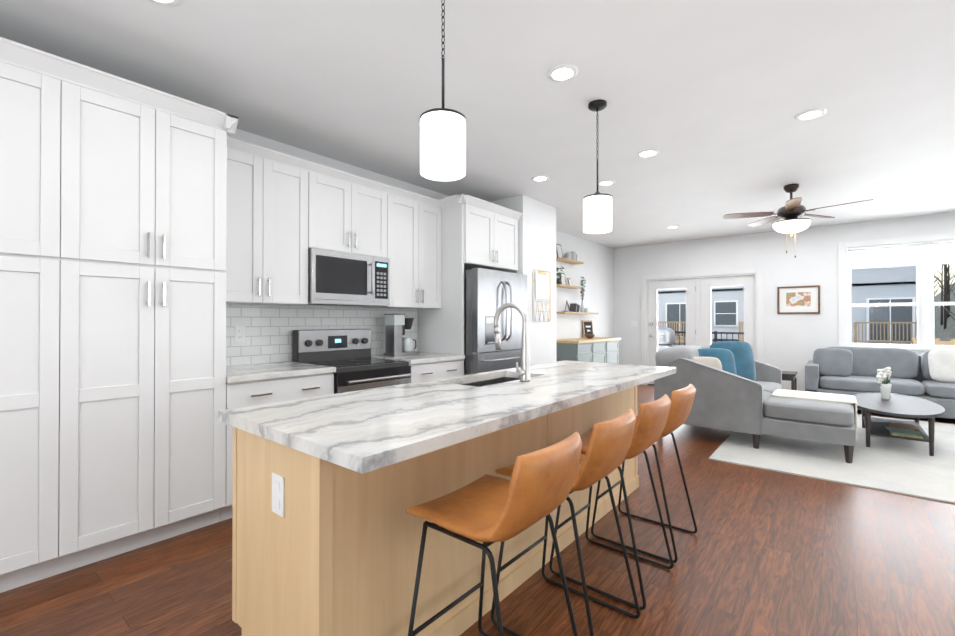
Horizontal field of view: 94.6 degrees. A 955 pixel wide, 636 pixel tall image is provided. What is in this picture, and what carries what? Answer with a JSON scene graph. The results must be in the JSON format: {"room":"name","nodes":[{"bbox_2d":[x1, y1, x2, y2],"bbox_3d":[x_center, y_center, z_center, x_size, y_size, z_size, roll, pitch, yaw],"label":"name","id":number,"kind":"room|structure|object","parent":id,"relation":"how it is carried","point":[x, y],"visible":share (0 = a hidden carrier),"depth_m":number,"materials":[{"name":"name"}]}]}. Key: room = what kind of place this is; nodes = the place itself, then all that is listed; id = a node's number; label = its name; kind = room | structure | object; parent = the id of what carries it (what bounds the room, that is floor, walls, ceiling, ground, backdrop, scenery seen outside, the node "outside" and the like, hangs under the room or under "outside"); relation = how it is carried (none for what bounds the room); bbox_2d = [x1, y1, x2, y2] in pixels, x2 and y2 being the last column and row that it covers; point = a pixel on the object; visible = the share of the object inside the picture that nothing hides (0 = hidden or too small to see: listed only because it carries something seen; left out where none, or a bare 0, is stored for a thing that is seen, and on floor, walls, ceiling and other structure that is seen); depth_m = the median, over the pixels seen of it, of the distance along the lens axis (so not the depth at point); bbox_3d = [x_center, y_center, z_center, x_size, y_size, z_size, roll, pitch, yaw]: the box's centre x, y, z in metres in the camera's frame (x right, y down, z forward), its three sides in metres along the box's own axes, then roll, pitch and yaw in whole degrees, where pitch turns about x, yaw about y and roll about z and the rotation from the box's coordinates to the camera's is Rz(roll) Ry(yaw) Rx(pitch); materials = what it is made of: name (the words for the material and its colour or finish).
{"room":"kitchen","nodes":[
{"label":"kitchen","id":0,"kind":"room"},
{"bbox_2d":[227,128,614,365],"bbox_3d":[-0.952,-0.084,4.626,0.150,2.750,11.980,0,0,39],"label":"wall","id":1,"kind":"structure","parent":0,"point":[612,298],"depth_m":7.74,"materials":[{"name":"paint"}]},
{"bbox_2d":[225,136,320,305],"bbox_3d":[-1.675,-0.667,3.332,0.379,1.121,0.781,0,0,39],"label":"upper cabinet","id":2,"kind":"object","parent":1,"relation":"attached to","point":[284,212],"depth_m":3.22,"materials":[{"name":"white wood"}]},
{"bbox_2d":[226,304,417,365],"bbox_3d":[-1.365,0.133,3.998,0.008,0.468,2.209,0,0,39],"label":"tile backsplash","id":3,"kind":"structure","parent":1,"relation":"attached to","point":[268,332],"depth_m":3.69,"materials":[{"name":"white tile"}]},
{"bbox_2d":[235,326,244,341],"bbox_3d":[-1.837,0.124,3.410,0.007,0.120,0.074,0,0,39],"label":"outlet","id":4,"kind":"object","parent":3,"relation":"attached to","point":[239,333],"visible":1,"depth_m":3.41,"materials":[{"name":"plastic"}]},
{"bbox_2d":[321,165,388,257],"bbox_3d":[-1.223,-0.886,3.882,0.379,0.675,0.780,0,0,39],"label":"upper cabinet","id":5,"kind":"object","parent":1,"relation":"attached to","point":[354,208],"depth_m":3.78,"materials":[{"name":"white wood"}]},
{"bbox_2d":[307,248,389,306],"bbox_3d":[-1.188,-0.328,3.850,0.469,0.437,0.772,0,0,39],"label":"microwave","id":6,"kind":"object","parent":5,"relation":"attached to","point":[336,278],"visible":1,"depth_m":3.69,"materials":[{"name":"silver metal"}]},
{"bbox_2d":[363,185,424,308],"bbox_3d":[-0.851,-0.661,4.333,0.379,1.121,0.529,0,0,39],"label":"upper cabinet","id":7,"kind":"object","parent":1,"relation":"attached to","point":[406,208],"depth_m":4.25,"materials":[{"name":"white wood"}]},
{"bbox_2d":[405,191,444,311],"bbox_3d":[-0.646,-0.669,4.583,0.379,1.140,0.397,0,0,39],"label":"upper cabinet","id":8,"kind":"object","parent":1,"relation":"attached to","point":[434,208],"depth_m":4.55,"materials":[{"name":"white wood"}]},
{"bbox_2d":[445,193,520,275],"bbox_3d":[-0.081,-0.897,5.036,0.678,0.680,0.948,0,0,39],"label":"upper cabinet","id":9,"kind":"object","parent":1,"relation":"attached to","point":[479,233],"depth_m":4.64,"materials":[{"name":"white wood"}]},
{"bbox_2d":[556,266,581,288],"bbox_3d":[1.450,-0.672,7.275,0.200,0.332,0.782,0,0,39],"label":"wall shelf","id":10,"kind":"object","parent":1,"relation":"attached to","point":[561,282],"visible":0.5,"depth_m":7.30,"materials":[{"name":"brown wood"}]},
{"bbox_2d":[556,244,583,264],"bbox_3d":[1.520,-1.079,7.370,0.210,0.288,0.750,0,0,39],"label":"wall shelf","id":11,"kind":"object","parent":1,"relation":"attached to","point":[571,257],"visible":1,"depth_m":7.32,"materials":[{"name":"brown wood"}]},
{"bbox_2d":[556,277,597,313],"bbox_3d":[1.724,-0.398,7.606,0.199,0.656,1.280,0,0,39],"label":"wall shelf","id":12,"kind":"object","parent":1,"relation":"attached to","point":[575,308],"visible":1,"depth_m":7.52,"materials":[{"name":"brown wood"}]},
{"bbox_2d":[0,384,954,635],"bbox_3d":[1.790,1.329,2.364,7.250,0.100,11.980,0,0,39],"label":"floor","id":13,"kind":"structure","parent":0,"point":[762,552],"depth_m":2.19,"materials":[{"name":"brown wood"}]},
{"bbox_2d":[0,37,83,592],"bbox_3d":[-2.538,0.012,2.043,0.678,2.530,0.935,0,0,39],"label":"tall cabinet","id":14,"kind":"object","parent":13,"relation":"on","point":[42,93],"depth_m":2.09,"materials":[{"name":"white wood"}]},
{"bbox_2d":[84,65,231,565],"bbox_3d":[-2.069,0.015,2.614,0.678,2.530,0.820,0,0,39],"label":"tall cabinet","id":15,"kind":"object","parent":13,"relation":"on","point":[113,196],"depth_m":2.42,"materials":[{"name":"white wood"}]},
{"bbox_2d":[220,373,333,520],"bbox_3d":[-1.569,0.844,3.216,0.678,0.878,0.747,0,0,39],"label":"base cabinet","id":16,"kind":"object","parent":13,"relation":"on","point":[249,393],"depth_m":2.88,"materials":[{"name":"white wood"}]},
{"bbox_2d":[226,352,464,382],"bbox_3d":[-1.095,0.386,3.775,0.703,0.040,2.209,0,0,39],"label":"countertop","id":17,"kind":"structure","parent":16,"relation":"on","point":[248,372],"depth_m":3.24,"materials":[{"name":"white stone"}]},
{"bbox_2d":[383,314,418,356],"bbox_3d":[-0.743,0.164,4.399,0.170,0.410,0.356,0,0,39],"label":"coffee maker","id":18,"kind":"object","parent":17,"relation":"on","point":[396,326],"visible":1,"depth_m":4.28,"materials":[{"name":"silver metal"}]},
{"bbox_2d":[292,329,410,393],"bbox_3d":[-1.040,0.694,3.749,0.723,1.185,0.738,0,0,39],"label":"range","id":19,"kind":"object","parent":13,"relation":"on","point":[346,353],"visible":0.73,"depth_m":3.71,"materials":[{"name":"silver metal"}]},
{"bbox_2d":[232,376,639,635],"bbox_3d":[0.134,0.840,2.529,0.643,0.880,2.678,0,0,39],"label":"kitchen island","id":20,"kind":"object","parent":13,"relation":"on","point":[335,550],"depth_m":1.57,"materials":[{"name":"brown wood"}]},
{"bbox_2d":[272,473,284,517],"bbox_3d":[-0.666,0.589,1.468,0.080,0.130,0.008,0,0,39],"label":"outlet","id":21,"kind":"object","parent":20,"relation":"attached to","point":[278,494],"visible":1,"depth_m":1.46,"materials":[{"name":"plastic"}]},
{"bbox_2d":[218,360,675,475],"bbox_3d":[0.234,0.379,2.460,0.910,0.040,2.756,0,0,39],"label":"island countertop","id":22,"kind":"structure","parent":20,"relation":"on","point":[367,430],"depth_m":1.69,"materials":[{"name":"white stone"}]},
{"bbox_2d":[494,303,530,381],"bbox_3d":[0.179,0.135,2.556,0.254,0.449,0.120,0,0,39],"label":"faucet","id":23,"kind":"object","parent":22,"relation":"on","point":[524,372],"visible":1,"depth_m":2.51,"materials":[{"name":"silver metal"}]},
{"bbox_2d":[409,359,462,382],"bbox_3d":[-0.631,0.851,4.357,0.678,0.878,0.714,0,0,39],"label":"base cabinet","id":24,"kind":"object","parent":13,"relation":"on","point":[443,369],"depth_m":4.13,"materials":[{"name":"white wood"}]},
{"bbox_2d":[405,432,581,635],"bbox_3d":[0.069,0.827,1.464,0.505,0.892,0.425,0,0,39],"label":"bar stool","id":25,"kind":"object","parent":13,"relation":"on","point":[487,510],"visible":1,"depth_m":1.34,"materials":[{"name":"beige leather"}]},
{"bbox_2d":[464,268,526,374],"bbox_3d":[0.016,0.398,4.935,0.850,1.790,0.896,0,0,39],"label":"refrigerator","id":26,"kind":"object","parent":13,"relation":"on","point":[488,293],"visible":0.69,"depth_m":4.53,"materials":[{"name":"silver metal"}]},
{"bbox_2d":[491,409,639,635],"bbox_3d":[0.381,0.829,1.842,0.505,0.892,0.425,0,0,39],"label":"bar stool","id":27,"kind":"object","parent":13,"relation":"on","point":[610,441],"visible":0.73,"depth_m":1.66,"materials":[{"name":"beige leather"}]},
{"bbox_2d":[556,320,620,363],"bbox_3d":[1.844,0.674,7.469,0.548,1.266,1.670,0,0,39],"label":"buffet","id":28,"kind":"object","parent":13,"relation":"on","point":[589,347],"visible":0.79,"depth_m":7.18,"materials":[{"name":"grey wood"}]},
{"bbox_2d":[549,394,673,609],"bbox_3d":[0.685,0.831,2.213,0.505,0.892,0.425,0,0,39],"label":"bar stool","id":29,"kind":"object","parent":13,"relation":"on","point":[651,420],"visible":0.6,"depth_m":2.03,"materials":[{"name":"beige leather"}]},
{"bbox_2d":[591,384,696,562],"bbox_3d":[0.990,0.833,2.583,0.505,0.892,0.425,0,0,39],"label":"bar stool","id":30,"kind":"object","parent":13,"relation":"on","point":[682,399],"visible":0.6,"depth_m":2.39,"materials":[{"name":"beige leather"}]},
{"bbox_2d":[709,414,954,503],"bbox_3d":[4.603,1.282,4.116,3.730,0.012,3.320,0,0,39],"label":"rug","id":31,"kind":"object","parent":13,"relation":"on","point":[904,467],"visible":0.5,"depth_m":3.97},
{"bbox_2d":[654,341,856,462],"bbox_3d":[3.225,0.785,5.130,1.788,0.994,1.968,0,0,39],"label":"chaise lounge","id":32,"kind":"object","parent":31,"relation":"on","point":[737,386],"visible":0.9,"depth_m":4.46,"materials":[{"name":"grey fabric"}]},
{"bbox_2d":[782,371,797,389],"bbox_3d":[4.176,1.012,6.125,0.420,0.550,0.420,0,0,39],"label":"side table","id":33,"kind":"object","parent":31,"relation":"on","point":[789,376],"visible":0.33,"depth_m":5.91,"materials":[{"name":"black wood"}]},
{"bbox_2d":[853,367,944,455],"bbox_3d":[4.382,0.901,4.644,0.720,0.755,1.520,0,0,39],"label":"coffee table","id":34,"kind":"object","parent":31,"relation":"on","point":[885,401],"visible":1,"depth_m":4.44,"materials":[{"name":"black wood"}]},
{"bbox_2d":[805,346,954,418],"bbox_3d":[5.908,0.841,5.855,2.460,0.890,0.960,0,0,39],"label":"sofa","id":35,"kind":"object","parent":13,"relation":"on","point":[927,375],"visible":0.83,"depth_m":6.04,"materials":[{"name":"grey fabric"}]},
{"bbox_2d":[0,0,954,247],"bbox_3d":[1.790,-1.521,2.379,7.250,0.100,11.980,0,0,39],"label":"ceiling","id":36,"kind":"structure","parent":0,"point":[709,100],"depth_m":2.81,"materials":[{"name":"paint"}]},
{"bbox_2d":[149,0,180,5],"bbox_3d":[-1.438,-1.467,2.031,0.111,0.010,0.095,0,0,39],"label":"recessed light","id":37,"kind":"object","parent":36,"relation":"in","point":[162,2],"depth_m":2.04,"materials":[{"name":"white plastic"}]},
{"bbox_2d":[420,0,465,180],"bbox_3d":[-0.144,-1.036,1.843,0.194,0.874,0.194,0,0,39],"label":"pendant light","id":38,"kind":"object","parent":36,"relation":"hanging from","point":[443,143],"visible":1,"depth_m":1.77,"materials":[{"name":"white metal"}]},
{"bbox_2d":[531,175,548,180],"bbox_3d":[0.652,-1.453,4.574,0.180,0.010,0.185,0,0,39],"label":"recessed light","id":39,"kind":"object","parent":36,"relation":"in","point":[540,177],"depth_m":4.58,"materials":[{"name":"white plastic"}]},
{"bbox_2d":[547,64,577,81],"bbox_3d":[0.508,-1.464,2.628,0.183,0.010,0.188,0,0,39],"label":"recessed light","id":40,"kind":"object","parent":36,"relation":"in","point":[562,72],"depth_m":2.63,"materials":[{"name":"white plastic"}]},
{"bbox_2d":[583,99,611,233],"bbox_3d":[0.822,-1.030,3.017,0.194,0.874,0.194,0,0,39],"label":"pendant light","id":41,"kind":"object","parent":36,"relation":"hanging from","point":[597,212],"visible":1,"depth_m":2.95,"materials":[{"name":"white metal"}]},
{"bbox_2d":[598,180,614,185],"bbox_3d":[1.379,-1.453,4.717,0.180,0.010,0.185,0,0,39],"label":"recessed light","id":42,"kind":"object","parent":36,"relation":"in","point":[605,182],"depth_m":4.72,"materials":[{"name":"white plastic"}]},
{"bbox_2d":[637,149,658,156],"bbox_3d":[1.502,-1.457,3.883,0.183,0.010,0.188,0,0,39],"label":"recessed light","id":43,"kind":"object","parent":36,"relation":"in","point":[648,152],"depth_m":3.89,"materials":[{"name":"white plastic"}]},
{"bbox_2d":[722,184,872,257],"bbox_3d":[3.440,-1.059,4.803,1.293,0.795,1.276,0,0,39],"label":"ceiling fan","id":44,"kind":"object","parent":36,"relation":"hanging from","point":[791,211],"visible":1,"depth_m":4.80,"materials":[{"name":"brown metal"}]},
{"bbox_2d":[795,108,826,120],"bbox_3d":[2.387,-1.461,3.158,0.179,0.010,0.192,0,0,39],"label":"recessed light","id":45,"kind":"object","parent":36,"relation":"in","point":[811,114],"depth_m":3.16,"materials":[{"name":"white plastic"}]},
{"bbox_2d":[491,195,555,364],"bbox_3d":[0.510,-0.077,5.718,0.719,2.749,0.795,0,0,39],"label":"wall","id":46,"kind":"structure","parent":0,"point":[537,235],"depth_m":5.44,"materials":[{"name":"paint"}]},
{"bbox_2d":[533,269,550,321],"bbox_3d":[0.805,-0.275,5.496,0.020,0.640,0.422,0,0,39],"label":"frame","id":47,"kind":"object","parent":46,"relation":"attached to","point":[541,280],"visible":0.98,"depth_m":5.50,"materials":[{"name":"gold metal"}]},
{"bbox_2d":[615,212,954,390],"bbox_3d":[5.543,-0.071,6.943,6.900,2.750,0.150,0,0,39],"label":"wall","id":48,"kind":"structure","parent":0,"point":[790,341],"depth_m":7.29,"materials":[{"name":"paint"}]},
{"bbox_2d":[631,321,636,326],"bbox_3d":[3.136,0.114,8.817,0.120,0.120,0.010,0,0,39],"label":"light switch","id":49,"kind":"object","parent":48,"relation":"attached to","point":[633,323],"visible":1,"depth_m":8.82,"materials":[{"name":"plastic"}]},
{"bbox_2d":[641,267,762,384],"bbox_3d":[4.075,0.231,8.132,2.040,2.160,0.174,0,0,39],"label":"french door","id":50,"kind":"structure","parent":48,"relation":"attached to","point":[746,282],"depth_m":8.10,"materials":[{"name":"white wood"}]},
{"bbox_2d":[674,331,743,344],"bbox_3d":[4.619,0.894,8.837,3.410,1.240,1.590,0,0,39],"label":"railing","id":51,"kind":"object","parent":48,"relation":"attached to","point":[715,333],"depth_m":9.38,"materials":[{"name":"brown wood"}]},
{"bbox_2d":[658,327,685,350],"bbox_3d":[3.876,0.751,9.163,1.060,1.130,0.552,0,0,39],"label":"outdoor grill","id":52,"kind":"object","parent":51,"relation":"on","point":[666,339],"depth_m":8.98,"materials":[{"name":"silver metal"}]},
{"bbox_2d":[777,285,819,313],"bbox_3d":[5.186,-0.290,7.125,0.560,0.450,0.022,0,0,39],"label":"framed art","id":53,"kind":"object","parent":48,"relation":"attached to","point":[798,299],"visible":1,"depth_m":7.12,"materials":[{"name":"brown wood"}]},
{"bbox_2d":[838,232,954,354],"bbox_3d":[6.705,-0.317,5.956,2.870,1.710,0.200,0,0,39],"label":"window","id":54,"kind":"structure","parent":48,"relation":"in","point":[925,304],"depth_m":6.32,"materials":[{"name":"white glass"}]},
{"bbox_2d":[848,241,954,269],"bbox_3d":[6.689,-0.901,5.940,2.600,0.308,0.038,0,0,39],"label":"roller shade","id":55,"kind":"object","parent":54,"relation":"attached to","point":[899,256],"visible":0.96,"depth_m":6.40,"materials":[{"name":"white fabric"}]},
{"label":"outside","id":56,"kind":"structure","parent":0,"visible":0},
{"bbox_3d":[31.396,4.376,38.075,120.000,0.200,80.720,0,0,39],"label":"ground","id":57,"kind":"structure","parent":56,"visible":0},
{"bbox_2d":[658,266,916,344],"bbox_3d":[10.272,-1.649,33.533,33.180,11.600,10.620,0,0,39],"label":"townhouses","id":58,"kind":"structure","parent":57,"relation":"on","point":[897,324],"depth_m":21.56,"materials":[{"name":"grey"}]},
{"bbox_2d":[911,264,954,344],"bbox_3d":[41.679,-6.949,34.032,18.900,22.405,84.000,0,0,39],"label":"trees","id":59,"kind":"object","parent":57,"relation":"on","point":[945,332],"depth_m":38.91,"materials":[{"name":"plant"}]}
]}

